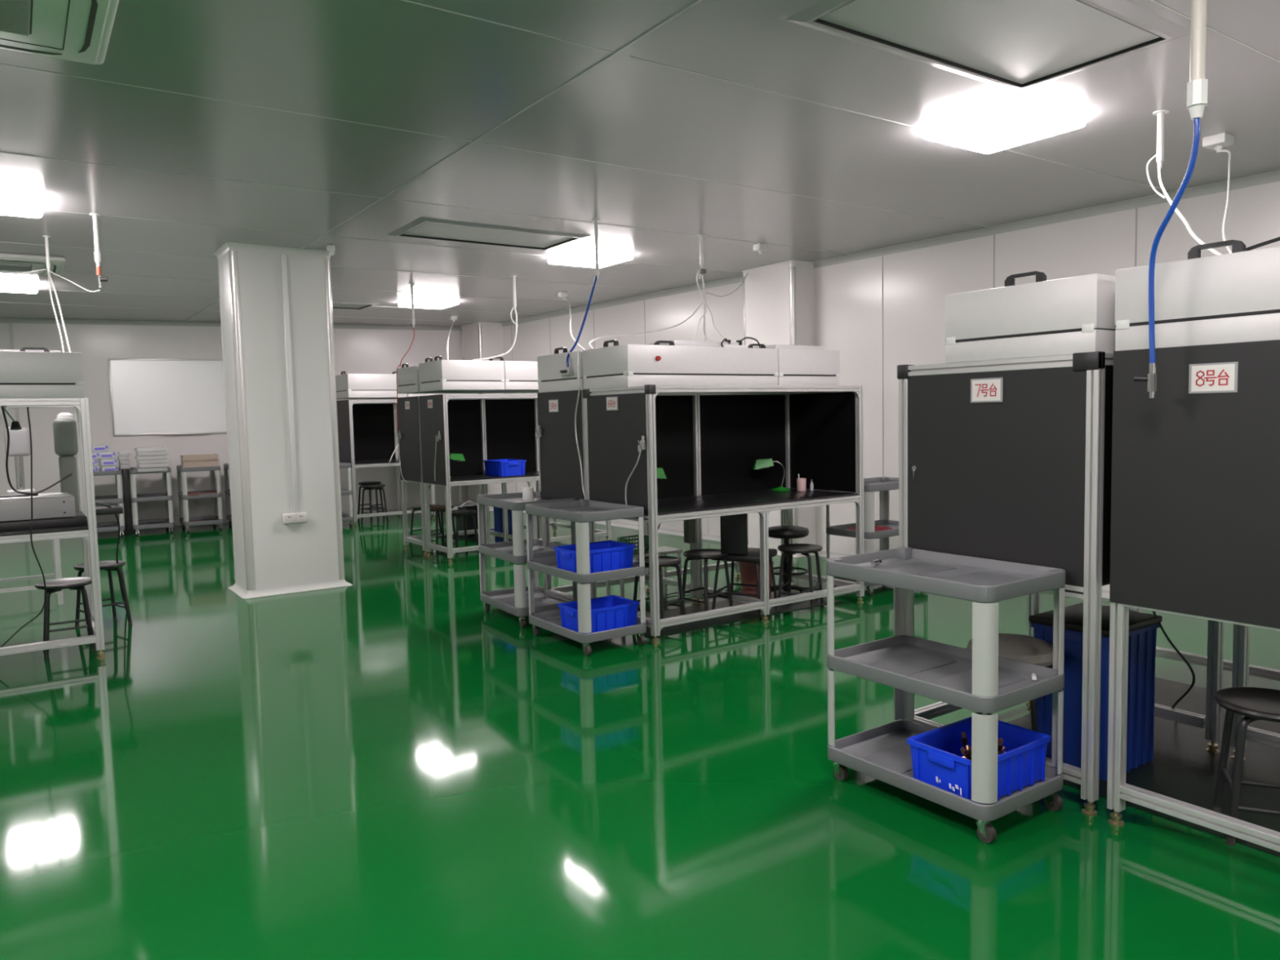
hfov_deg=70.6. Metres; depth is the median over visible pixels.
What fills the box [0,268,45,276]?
cable
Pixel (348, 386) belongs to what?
hood
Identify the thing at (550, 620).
tray
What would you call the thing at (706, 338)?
cable
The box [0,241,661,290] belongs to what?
trim
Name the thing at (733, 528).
chair
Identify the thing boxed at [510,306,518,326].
air hose
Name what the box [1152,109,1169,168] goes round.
conduit
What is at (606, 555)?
crate
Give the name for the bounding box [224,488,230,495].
tray
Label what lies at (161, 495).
tray
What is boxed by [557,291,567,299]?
junction box
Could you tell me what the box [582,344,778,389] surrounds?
hood
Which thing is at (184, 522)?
tray
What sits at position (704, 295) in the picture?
trim
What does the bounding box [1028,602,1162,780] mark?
bin
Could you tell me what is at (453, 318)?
junction box
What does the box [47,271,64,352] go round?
cable
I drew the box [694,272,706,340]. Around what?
cable
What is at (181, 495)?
tray
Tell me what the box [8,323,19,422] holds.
trim
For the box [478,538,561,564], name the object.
tray
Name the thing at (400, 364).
air hose
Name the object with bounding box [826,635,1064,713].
tray
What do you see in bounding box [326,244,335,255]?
junction box
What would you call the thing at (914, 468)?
key
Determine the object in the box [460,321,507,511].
wall column
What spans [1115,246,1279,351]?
hood
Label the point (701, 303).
cable
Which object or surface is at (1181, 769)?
floor mat
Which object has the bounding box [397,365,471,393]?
hood
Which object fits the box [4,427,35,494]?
press
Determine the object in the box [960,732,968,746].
machined part
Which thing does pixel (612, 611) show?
crate
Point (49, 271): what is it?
cable
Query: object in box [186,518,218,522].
tray
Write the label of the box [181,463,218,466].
tray
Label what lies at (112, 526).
tray
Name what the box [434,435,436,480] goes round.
cable
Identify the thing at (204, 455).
tray
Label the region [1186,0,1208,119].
conduit
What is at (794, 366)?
hood
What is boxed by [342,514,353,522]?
tray
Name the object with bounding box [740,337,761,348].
cable
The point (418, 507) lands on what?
round stool
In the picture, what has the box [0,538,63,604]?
workbench
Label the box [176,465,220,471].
tray
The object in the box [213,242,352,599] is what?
wall pillar
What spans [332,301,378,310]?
panel
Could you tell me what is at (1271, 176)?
trim
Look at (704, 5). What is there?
trim
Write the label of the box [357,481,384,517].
round stool
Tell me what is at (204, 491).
tray
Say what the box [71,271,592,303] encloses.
trim
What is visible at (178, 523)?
trim
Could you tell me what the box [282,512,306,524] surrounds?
double socket
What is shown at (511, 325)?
trim
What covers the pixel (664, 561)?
round stool
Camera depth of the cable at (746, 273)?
8.30 m
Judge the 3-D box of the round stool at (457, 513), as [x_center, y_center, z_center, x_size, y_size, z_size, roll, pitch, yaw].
[-1.984,0.580,10.046,0.340,0.471,0.340,-5,5,-40]
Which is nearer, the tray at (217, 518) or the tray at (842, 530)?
the tray at (842, 530)
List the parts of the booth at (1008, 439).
post, rail, number plate, rail, panel, carry handle, post, post, panel, post, rail, post, rail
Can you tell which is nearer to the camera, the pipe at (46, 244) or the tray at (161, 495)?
the pipe at (46, 244)
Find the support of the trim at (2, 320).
attached to the wall at (357, 351)
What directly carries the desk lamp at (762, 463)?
on the booth at (704, 412)
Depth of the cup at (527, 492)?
6.87 m
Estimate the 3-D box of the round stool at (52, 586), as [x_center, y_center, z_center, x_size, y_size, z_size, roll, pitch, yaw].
[-3.840,0.911,6.063,0.340,0.471,0.340,-4,5,-34]
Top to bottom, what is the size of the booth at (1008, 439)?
2.000 m
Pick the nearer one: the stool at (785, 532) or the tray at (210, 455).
the stool at (785, 532)
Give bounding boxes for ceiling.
[0,0,1279,326]
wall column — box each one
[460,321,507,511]
[742,260,815,557]
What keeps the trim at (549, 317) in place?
attached to the wall at (848, 295)
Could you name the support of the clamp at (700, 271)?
attached to the conduit at (701, 235)
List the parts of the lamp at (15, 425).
arm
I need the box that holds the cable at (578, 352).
[574,351,586,499]
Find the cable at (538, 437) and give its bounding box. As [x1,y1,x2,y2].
[537,436,541,491]
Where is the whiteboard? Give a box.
[107,358,226,435]
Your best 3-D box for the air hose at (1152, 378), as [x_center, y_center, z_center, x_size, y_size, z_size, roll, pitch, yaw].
[1.631,-0.668,2.792,0.046,0.825,0.202,-3,5,-24]
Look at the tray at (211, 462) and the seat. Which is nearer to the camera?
the seat
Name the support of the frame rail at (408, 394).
attached to the booth at (368, 429)
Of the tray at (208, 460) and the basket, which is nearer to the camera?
the basket
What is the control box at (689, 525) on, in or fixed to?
attached to the booth at (704, 412)
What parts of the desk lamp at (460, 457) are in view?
lamp shade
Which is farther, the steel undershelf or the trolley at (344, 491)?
the trolley at (344, 491)
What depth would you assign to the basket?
7.17 m
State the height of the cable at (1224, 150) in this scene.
0.965 m
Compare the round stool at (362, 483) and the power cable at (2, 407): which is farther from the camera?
the round stool at (362, 483)
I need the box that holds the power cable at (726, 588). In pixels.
[663,587,726,597]
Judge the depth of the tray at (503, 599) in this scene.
6.84 m
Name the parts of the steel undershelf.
leg, leg, leg, leg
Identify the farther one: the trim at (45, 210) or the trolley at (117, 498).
the trolley at (117, 498)
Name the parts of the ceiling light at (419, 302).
lamp frame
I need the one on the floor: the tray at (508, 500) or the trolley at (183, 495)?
the trolley at (183, 495)
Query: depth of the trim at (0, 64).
4.72 m
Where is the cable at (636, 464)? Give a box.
[625,449,641,504]
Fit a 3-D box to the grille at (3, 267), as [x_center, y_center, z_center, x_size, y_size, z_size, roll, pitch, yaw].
[-5.702,-1.910,8.119,0.386,0.010,0.390,-4,5,-34]
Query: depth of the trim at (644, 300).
11.49 m
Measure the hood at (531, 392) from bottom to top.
0.285 m
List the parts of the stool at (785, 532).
arm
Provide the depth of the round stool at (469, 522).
11.09 m
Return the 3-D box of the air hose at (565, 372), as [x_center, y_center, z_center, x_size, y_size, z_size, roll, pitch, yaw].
[-0.467,-1.171,6.776,0.126,0.799,0.617,0,4,18]
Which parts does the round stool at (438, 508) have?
leg, seat, leg, leg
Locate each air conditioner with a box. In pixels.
[0,0,119,64]
[0,252,66,275]
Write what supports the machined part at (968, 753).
in the crate at (934, 762)
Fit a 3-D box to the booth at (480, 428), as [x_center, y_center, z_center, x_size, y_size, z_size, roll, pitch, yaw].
[-1.359,-0.276,10.100,2.015,2.140,0.646,-4,5,-34]
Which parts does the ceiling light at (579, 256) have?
lamp frame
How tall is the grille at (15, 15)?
0.010 m
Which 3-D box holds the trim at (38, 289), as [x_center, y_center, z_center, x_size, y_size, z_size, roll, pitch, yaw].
[-7.000,-2.047,9.550,13.542,0.004,0.007,-4,5,-34]
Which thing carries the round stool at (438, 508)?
on the floor
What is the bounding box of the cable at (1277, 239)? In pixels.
[1245,236,1279,251]
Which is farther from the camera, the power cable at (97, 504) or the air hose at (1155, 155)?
the power cable at (97, 504)
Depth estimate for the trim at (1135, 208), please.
6.70 m
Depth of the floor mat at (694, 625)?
6.72 m
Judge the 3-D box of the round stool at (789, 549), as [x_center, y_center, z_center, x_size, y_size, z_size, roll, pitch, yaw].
[1.220,0.740,6.891,0.340,0.471,0.340,1,5,27]
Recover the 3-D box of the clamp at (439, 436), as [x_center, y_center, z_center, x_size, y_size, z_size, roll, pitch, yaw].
[-2.067,-0.451,9.311,0.030,0.105,0.065,-4,5,-34]
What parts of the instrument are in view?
plate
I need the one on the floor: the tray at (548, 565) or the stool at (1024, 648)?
the stool at (1024, 648)
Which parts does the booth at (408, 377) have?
post, carry handle, panel, rail, post, rail, post, rail, post, rail, post, rail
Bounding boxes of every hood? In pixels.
[0,351,84,398]
[335,373,407,399]
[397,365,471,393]
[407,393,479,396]
[418,360,504,391]
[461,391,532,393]
[482,360,538,391]
[511,391,538,393]
[537,350,583,392]
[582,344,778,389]
[773,348,839,385]
[944,273,1115,363]
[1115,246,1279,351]
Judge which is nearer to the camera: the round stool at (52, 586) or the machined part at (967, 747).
the machined part at (967, 747)
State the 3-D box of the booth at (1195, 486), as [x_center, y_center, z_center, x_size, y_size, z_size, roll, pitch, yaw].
[2.714,0.193,3.385,2.015,2.003,0.861,-4,5,-34]
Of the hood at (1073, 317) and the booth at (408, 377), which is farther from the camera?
the booth at (408, 377)
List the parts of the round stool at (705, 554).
leg, seat, leg, leg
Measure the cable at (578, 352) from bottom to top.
1.053 m
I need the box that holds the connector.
[1031,673,1036,679]
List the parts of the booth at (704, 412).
post, carry handle, number plate, panel, rail, post, carry handle, post, rail, panel, rail, power strip, carry handle, post, post, rail, panel, rail, post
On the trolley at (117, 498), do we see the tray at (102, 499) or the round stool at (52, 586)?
the tray at (102, 499)
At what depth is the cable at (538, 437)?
6.99 m
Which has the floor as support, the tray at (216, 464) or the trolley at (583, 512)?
the trolley at (583, 512)
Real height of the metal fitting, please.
0.022 m
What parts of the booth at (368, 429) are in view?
panel, rail, post, panel, rail, post, post, rail, post, rail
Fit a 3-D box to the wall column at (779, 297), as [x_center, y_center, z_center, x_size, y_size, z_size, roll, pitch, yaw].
[1.650,-0.742,9.672,0.790,3.000,0.800,-4,5,-34]
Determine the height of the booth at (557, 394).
2.005 m
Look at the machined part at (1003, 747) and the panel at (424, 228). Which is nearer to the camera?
the machined part at (1003, 747)
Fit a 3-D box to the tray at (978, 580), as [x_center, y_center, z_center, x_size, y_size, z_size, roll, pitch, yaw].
[1.149,0.351,3.465,0.500,0.066,0.760,-4,5,-34]
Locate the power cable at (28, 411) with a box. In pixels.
[0,406,46,647]
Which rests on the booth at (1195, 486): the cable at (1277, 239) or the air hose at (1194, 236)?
the cable at (1277, 239)
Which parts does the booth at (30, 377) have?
carry handle, rail, post, post, rail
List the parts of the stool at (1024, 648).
leg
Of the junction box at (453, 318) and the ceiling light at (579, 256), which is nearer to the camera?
the ceiling light at (579, 256)
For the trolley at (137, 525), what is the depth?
12.46 m
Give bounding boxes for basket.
[617,534,648,554]
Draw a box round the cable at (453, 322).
[447,321,453,359]
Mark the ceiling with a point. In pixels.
(392, 64)
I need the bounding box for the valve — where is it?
[96,266,107,287]
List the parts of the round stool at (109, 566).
leg, seat, leg, leg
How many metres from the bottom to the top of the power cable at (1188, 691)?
0.796 m
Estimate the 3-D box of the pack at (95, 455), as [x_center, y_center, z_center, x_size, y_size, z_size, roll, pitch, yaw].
[-7.335,-0.319,12.071,0.200,0.095,0.242,-5,5,-38]
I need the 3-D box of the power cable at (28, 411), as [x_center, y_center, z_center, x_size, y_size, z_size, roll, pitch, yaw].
[-3.933,0.354,5.709,0.454,1.623,0.205,0,4,11]
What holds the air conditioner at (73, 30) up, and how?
attached to the ceiling
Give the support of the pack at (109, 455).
on the pack at (109, 462)
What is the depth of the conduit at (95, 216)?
6.43 m
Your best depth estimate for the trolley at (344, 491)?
12.70 m
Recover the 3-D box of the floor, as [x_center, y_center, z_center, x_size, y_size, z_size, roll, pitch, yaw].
[-3.418,1.217,5.801,15.200,0.120,21.700,-4,5,-34]
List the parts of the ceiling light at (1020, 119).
lamp frame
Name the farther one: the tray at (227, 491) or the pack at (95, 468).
the tray at (227, 491)
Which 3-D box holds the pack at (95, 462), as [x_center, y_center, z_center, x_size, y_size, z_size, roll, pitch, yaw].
[-7.341,-0.223,12.072,0.200,0.095,0.242,-4,5,-29]
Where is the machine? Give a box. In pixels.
[53,413,79,511]
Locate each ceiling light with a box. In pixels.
[0,186,46,217]
[0,279,39,293]
[397,297,460,309]
[546,247,635,268]
[916,93,1091,154]
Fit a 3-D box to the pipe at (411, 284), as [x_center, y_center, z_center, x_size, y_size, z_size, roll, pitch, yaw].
[-2.537,-1.941,10.089,0.065,0.485,0.066,-4,5,-34]
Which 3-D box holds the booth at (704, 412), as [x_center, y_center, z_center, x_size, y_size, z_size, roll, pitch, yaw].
[0.663,-0.019,6.711,2.009,2.032,0.827,-4,5,-34]
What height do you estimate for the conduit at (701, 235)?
0.285 m
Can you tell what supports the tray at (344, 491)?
on the trolley at (344, 491)
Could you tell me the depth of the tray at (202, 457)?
12.63 m
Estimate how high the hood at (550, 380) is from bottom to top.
0.280 m
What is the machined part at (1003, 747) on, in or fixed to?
on the machined part
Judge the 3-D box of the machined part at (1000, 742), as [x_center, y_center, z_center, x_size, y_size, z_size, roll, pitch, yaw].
[1.341,0.994,3.378,0.027,0.053,0.038,0,4,11]
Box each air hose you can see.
[396,364,400,430]
[399,328,414,367]
[472,309,517,359]
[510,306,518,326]
[560,275,596,376]
[1133,117,1200,398]
[1146,154,1165,198]
[1157,166,1222,255]
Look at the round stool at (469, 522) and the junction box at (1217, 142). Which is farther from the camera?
the round stool at (469, 522)
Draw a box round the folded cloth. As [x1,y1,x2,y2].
[848,525,893,531]
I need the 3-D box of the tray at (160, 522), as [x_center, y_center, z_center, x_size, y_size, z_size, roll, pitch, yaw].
[-6.852,0.615,12.704,0.500,0.060,0.760,-4,5,-31]
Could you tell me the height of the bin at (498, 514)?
0.520 m
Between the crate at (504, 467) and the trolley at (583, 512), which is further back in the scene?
the crate at (504, 467)
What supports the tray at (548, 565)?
on the trolley at (583, 512)
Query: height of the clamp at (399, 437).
0.105 m
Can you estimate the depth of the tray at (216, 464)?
12.64 m
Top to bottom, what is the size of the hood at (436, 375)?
0.305 m
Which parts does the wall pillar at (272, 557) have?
corner trim, corner trim, corner trim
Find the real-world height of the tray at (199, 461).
0.016 m
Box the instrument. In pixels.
[0,492,87,531]
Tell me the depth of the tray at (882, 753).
3.46 m
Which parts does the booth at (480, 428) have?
post, carry handle, panel, rail, carry handle, post, rail, post, panel, carry handle, rail, post, post, rail, rail, post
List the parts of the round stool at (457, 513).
leg, leg, seat, leg, leg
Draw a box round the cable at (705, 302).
[705,302,724,338]
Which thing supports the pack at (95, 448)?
on the pack at (109, 455)
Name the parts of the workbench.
rail, leg, leg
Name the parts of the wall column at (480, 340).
corner trim, corner trim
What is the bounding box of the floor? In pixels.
[0,509,1279,959]
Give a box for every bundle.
[117,451,130,469]
[134,446,168,472]
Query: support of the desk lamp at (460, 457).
on the booth at (480, 428)
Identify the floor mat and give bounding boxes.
[639,590,841,638]
[1006,676,1279,857]
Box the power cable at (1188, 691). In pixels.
[1151,610,1195,708]
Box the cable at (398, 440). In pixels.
[398,440,408,484]
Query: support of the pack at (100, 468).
on the trolley at (117, 498)
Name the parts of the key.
key blade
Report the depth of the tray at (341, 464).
12.65 m
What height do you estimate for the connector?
0.012 m
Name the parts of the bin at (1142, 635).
lid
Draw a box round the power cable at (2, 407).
[1,406,38,497]
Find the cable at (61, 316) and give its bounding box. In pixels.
[48,271,71,352]
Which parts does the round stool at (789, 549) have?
leg, leg, seat, leg, leg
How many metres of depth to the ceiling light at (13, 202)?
5.81 m
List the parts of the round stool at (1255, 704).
leg, leg, seat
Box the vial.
[809,479,813,490]
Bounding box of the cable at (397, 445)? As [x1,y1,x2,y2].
[389,444,398,462]
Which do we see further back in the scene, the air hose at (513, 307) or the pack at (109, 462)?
the pack at (109, 462)
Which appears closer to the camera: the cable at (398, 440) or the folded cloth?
the folded cloth
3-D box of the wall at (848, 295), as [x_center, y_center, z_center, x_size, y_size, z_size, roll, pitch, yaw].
[2.843,-0.649,8.037,0.120,3.000,18.038,-4,5,-37]
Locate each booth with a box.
[0,347,105,658]
[335,371,479,525]
[397,363,570,555]
[418,355,611,563]
[537,346,785,604]
[582,339,864,644]
[897,271,1279,816]
[1106,240,1279,852]
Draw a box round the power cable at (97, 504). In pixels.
[95,502,125,609]
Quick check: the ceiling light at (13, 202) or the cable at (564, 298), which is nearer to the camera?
the ceiling light at (13, 202)
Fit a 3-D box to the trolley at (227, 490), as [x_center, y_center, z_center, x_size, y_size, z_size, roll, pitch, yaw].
[-5.742,0.213,13.206,0.500,0.905,0.760,-4,5,-31]
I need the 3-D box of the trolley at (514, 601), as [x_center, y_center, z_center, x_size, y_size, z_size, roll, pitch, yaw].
[-0.854,0.571,6.821,0.500,0.905,0.760,-4,5,-31]
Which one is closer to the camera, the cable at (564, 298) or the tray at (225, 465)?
the cable at (564, 298)
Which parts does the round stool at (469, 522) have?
handle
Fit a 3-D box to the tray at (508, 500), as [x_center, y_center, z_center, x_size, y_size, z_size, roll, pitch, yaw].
[-0.863,0.153,6.791,0.534,0.066,0.780,-4,5,-34]
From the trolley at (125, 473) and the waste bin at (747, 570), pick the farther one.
the trolley at (125, 473)
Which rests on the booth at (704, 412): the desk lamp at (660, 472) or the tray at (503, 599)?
the desk lamp at (660, 472)
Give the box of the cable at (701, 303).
[588,302,702,348]
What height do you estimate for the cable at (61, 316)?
0.761 m
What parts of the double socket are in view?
plate, plate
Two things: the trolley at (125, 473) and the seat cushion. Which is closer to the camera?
the seat cushion
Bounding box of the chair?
[711,513,777,617]
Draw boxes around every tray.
[93,468,121,475]
[94,494,123,503]
[95,505,123,515]
[96,521,125,532]
[128,466,171,474]
[130,492,173,502]
[132,518,174,529]
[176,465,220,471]
[177,489,222,499]
[179,515,223,526]
[180,453,217,457]
[180,455,218,457]
[180,457,217,459]
[180,457,218,461]
[180,459,218,462]
[181,461,218,463]
[181,462,218,465]
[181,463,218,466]
[181,464,218,467]
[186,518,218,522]
[187,490,219,494]
[223,463,228,469]
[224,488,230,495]
[226,514,231,521]
[339,462,351,467]
[340,488,352,495]
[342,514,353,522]
[476,491,575,511]
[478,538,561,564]
[480,585,577,616]
[525,498,644,522]
[527,555,644,583]
[528,608,646,643]
[826,520,898,539]
[826,546,1066,603]
[826,573,877,586]
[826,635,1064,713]
[827,720,1062,821]
[863,476,898,492]
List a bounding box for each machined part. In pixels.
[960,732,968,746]
[960,746,971,759]
[965,745,970,751]
[997,739,1003,752]
[997,746,1005,754]
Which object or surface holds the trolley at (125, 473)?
on the floor
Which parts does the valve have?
lever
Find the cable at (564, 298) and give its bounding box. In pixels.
[563,297,585,350]
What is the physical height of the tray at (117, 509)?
0.085 m
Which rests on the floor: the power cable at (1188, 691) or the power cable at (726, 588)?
the power cable at (726, 588)
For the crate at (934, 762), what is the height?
0.165 m
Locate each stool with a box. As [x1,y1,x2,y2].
[34,577,96,658]
[73,560,132,626]
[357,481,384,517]
[360,484,388,524]
[408,504,442,545]
[429,505,456,552]
[444,509,479,555]
[457,500,489,541]
[633,555,685,630]
[679,548,733,620]
[768,525,819,604]
[776,543,824,613]
[966,633,1053,731]
[1212,686,1279,845]
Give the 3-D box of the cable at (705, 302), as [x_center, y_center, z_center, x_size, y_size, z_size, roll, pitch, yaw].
[0.657,-1.252,7.383,0.032,0.471,0.620,-3,4,-18]
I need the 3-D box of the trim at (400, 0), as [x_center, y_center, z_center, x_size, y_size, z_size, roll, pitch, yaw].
[-1.871,-1.649,2.543,13.998,0.004,0.007,-4,5,-34]
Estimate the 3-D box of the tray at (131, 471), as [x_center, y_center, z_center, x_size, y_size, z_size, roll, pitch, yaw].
[-6.868,-0.140,12.649,0.500,0.060,0.760,-4,5,-31]
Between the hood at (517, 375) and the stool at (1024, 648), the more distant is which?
the hood at (517, 375)
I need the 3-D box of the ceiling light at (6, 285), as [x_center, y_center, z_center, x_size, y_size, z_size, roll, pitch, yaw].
[-6.601,-2.013,9.378,0.620,0.060,0.620,-4,5,-34]
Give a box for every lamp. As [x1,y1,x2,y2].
[0,405,22,430]
[448,453,465,478]
[656,467,666,479]
[752,457,791,491]
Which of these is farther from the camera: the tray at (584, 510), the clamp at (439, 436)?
the clamp at (439, 436)
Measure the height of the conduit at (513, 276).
0.355 m
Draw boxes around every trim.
[0,63,990,226]
[0,151,849,253]
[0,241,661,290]
[0,318,461,330]
[4,302,471,322]
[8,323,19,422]
[38,288,530,314]
[44,209,742,274]
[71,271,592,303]
[173,505,466,525]
[185,0,721,321]
[400,0,1173,191]
[499,169,1279,326]
[511,324,516,487]
[523,510,1109,598]
[549,317,551,354]
[593,313,595,348]
[644,300,645,344]
[703,295,708,533]
[882,255,883,476]
[993,234,995,288]
[1134,208,1137,266]
[1150,0,1279,62]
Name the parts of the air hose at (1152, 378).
valve lever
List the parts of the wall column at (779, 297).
corner trim, corner trim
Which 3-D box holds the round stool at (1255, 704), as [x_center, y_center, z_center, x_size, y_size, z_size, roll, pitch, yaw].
[2.178,0.993,3.124,0.340,0.471,0.340,1,5,24]
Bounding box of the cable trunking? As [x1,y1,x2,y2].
[280,254,298,512]
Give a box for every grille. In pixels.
[0,0,31,35]
[0,263,31,271]
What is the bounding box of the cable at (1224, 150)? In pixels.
[1219,149,1231,253]
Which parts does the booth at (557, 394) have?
post, number plate, rail, panel, carry handle, post, rail, post, rail, post, rail, post, rail, post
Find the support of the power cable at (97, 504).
on the floor
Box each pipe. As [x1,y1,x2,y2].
[42,235,50,271]
[408,283,414,328]
[592,219,599,278]
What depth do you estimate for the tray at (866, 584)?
7.37 m
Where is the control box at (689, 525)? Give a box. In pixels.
[683,519,695,543]
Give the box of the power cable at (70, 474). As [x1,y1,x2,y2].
[0,473,71,497]
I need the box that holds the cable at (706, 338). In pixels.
[701,275,709,341]
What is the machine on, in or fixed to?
on the booth at (30, 377)
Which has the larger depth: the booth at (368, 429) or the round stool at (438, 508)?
the booth at (368, 429)
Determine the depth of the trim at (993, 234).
7.62 m
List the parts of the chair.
leg, leg, backrest, seat, leg, leg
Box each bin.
[493,506,521,542]
[737,560,773,599]
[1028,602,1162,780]
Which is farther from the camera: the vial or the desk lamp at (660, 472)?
the vial
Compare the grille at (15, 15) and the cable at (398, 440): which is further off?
the cable at (398, 440)
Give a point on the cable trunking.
(283, 257)
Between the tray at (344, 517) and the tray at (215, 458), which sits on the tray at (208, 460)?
the tray at (215, 458)
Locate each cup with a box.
[522,487,533,500]
[796,474,806,491]
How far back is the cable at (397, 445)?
13.10 m
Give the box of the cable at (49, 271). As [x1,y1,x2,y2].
[48,271,100,292]
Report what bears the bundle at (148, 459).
on the trolley at (137, 525)
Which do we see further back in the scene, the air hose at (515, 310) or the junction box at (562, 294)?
the junction box at (562, 294)
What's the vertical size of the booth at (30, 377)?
2.010 m
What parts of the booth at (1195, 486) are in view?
post, panel, rail, number plate, carry handle, post, rail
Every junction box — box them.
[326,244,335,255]
[448,315,457,321]
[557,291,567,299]
[753,243,766,253]
[1202,132,1234,152]
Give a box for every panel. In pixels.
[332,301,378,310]
[386,217,591,250]
[784,0,1191,92]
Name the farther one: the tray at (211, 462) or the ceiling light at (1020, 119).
the tray at (211, 462)
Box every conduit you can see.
[88,213,101,266]
[510,275,517,309]
[697,233,706,268]
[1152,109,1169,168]
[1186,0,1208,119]
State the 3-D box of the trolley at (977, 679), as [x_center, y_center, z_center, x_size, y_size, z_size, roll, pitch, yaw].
[1.158,0.769,3.495,0.500,0.905,0.760,-4,5,-34]
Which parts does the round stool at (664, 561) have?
leg, seat, leg, leg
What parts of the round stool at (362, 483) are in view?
leg, seat, leg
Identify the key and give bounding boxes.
[911,465,917,480]
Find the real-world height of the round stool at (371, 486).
0.551 m
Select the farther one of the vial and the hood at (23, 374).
the vial
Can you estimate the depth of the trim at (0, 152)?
6.05 m
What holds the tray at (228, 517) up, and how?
on the trolley at (227, 490)
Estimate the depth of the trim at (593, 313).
12.41 m
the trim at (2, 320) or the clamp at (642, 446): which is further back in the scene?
the trim at (2, 320)
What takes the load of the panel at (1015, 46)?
attached to the ceiling
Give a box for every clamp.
[397,431,401,439]
[436,431,441,441]
[535,425,541,439]
[637,435,645,452]
[697,268,706,279]
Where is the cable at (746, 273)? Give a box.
[706,273,747,297]
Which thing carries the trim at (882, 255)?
attached to the wall at (848, 295)
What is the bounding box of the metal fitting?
[870,559,881,565]
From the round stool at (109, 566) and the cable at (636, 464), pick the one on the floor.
the round stool at (109, 566)
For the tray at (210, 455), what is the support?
on the tray at (202, 457)
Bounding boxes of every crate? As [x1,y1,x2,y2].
[483,458,526,476]
[553,540,635,573]
[557,595,639,633]
[906,716,1050,804]
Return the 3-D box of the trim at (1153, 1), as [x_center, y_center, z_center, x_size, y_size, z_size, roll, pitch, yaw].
[-1.009,-1.582,1.365,14.075,0.004,0.007,-4,5,-34]
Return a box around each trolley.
[93,468,125,536]
[120,469,133,534]
[128,466,174,535]
[176,465,223,532]
[223,463,231,524]
[339,462,353,527]
[476,491,577,627]
[525,498,646,655]
[826,476,898,595]
[826,546,1066,843]
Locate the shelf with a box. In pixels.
[633,546,682,558]
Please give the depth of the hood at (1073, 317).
3.36 m
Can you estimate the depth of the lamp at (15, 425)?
5.89 m
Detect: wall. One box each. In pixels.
[0,323,467,523]
[502,181,1279,591]
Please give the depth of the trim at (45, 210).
7.37 m
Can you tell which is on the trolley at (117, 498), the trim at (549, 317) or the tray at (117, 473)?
the tray at (117, 473)
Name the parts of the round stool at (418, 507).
leg, seat, leg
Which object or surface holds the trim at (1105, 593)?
attached to the wall at (848, 295)
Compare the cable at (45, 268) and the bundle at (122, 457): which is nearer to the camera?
the cable at (45, 268)
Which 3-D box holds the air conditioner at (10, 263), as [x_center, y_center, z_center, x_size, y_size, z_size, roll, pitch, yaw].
[-5.702,-1.938,8.117,0.900,0.066,0.900,-4,5,-34]
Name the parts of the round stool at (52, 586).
leg, leg, seat, leg, leg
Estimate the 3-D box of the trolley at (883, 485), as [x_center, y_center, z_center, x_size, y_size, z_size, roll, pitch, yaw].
[1.999,0.450,7.621,0.760,0.905,0.500,-4,5,-34]
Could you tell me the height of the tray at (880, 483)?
0.060 m
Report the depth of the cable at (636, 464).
5.96 m
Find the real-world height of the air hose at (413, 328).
0.434 m
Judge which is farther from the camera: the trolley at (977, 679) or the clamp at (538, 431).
the clamp at (538, 431)
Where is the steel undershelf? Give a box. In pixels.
[605,546,682,598]
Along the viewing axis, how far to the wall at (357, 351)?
13.28 m
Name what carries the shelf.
attached to the steel undershelf
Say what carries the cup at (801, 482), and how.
on the booth at (704, 412)
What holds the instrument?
on the booth at (30, 377)
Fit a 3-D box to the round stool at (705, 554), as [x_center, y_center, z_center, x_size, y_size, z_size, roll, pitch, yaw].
[0.491,0.768,6.717,0.340,0.471,0.340,-5,5,-40]
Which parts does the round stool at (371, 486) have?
leg, leg, seat, leg, leg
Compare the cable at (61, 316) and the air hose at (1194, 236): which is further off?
the cable at (61, 316)
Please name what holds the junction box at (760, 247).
attached to the ceiling
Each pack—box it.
[91,444,108,452]
[91,452,99,459]
[92,459,98,466]
[93,466,98,471]
[98,458,117,466]
[98,466,118,471]
[99,451,116,459]
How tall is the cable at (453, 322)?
0.848 m
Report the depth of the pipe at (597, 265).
6.99 m
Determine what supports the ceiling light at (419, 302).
attached to the ceiling
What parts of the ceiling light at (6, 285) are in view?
lamp frame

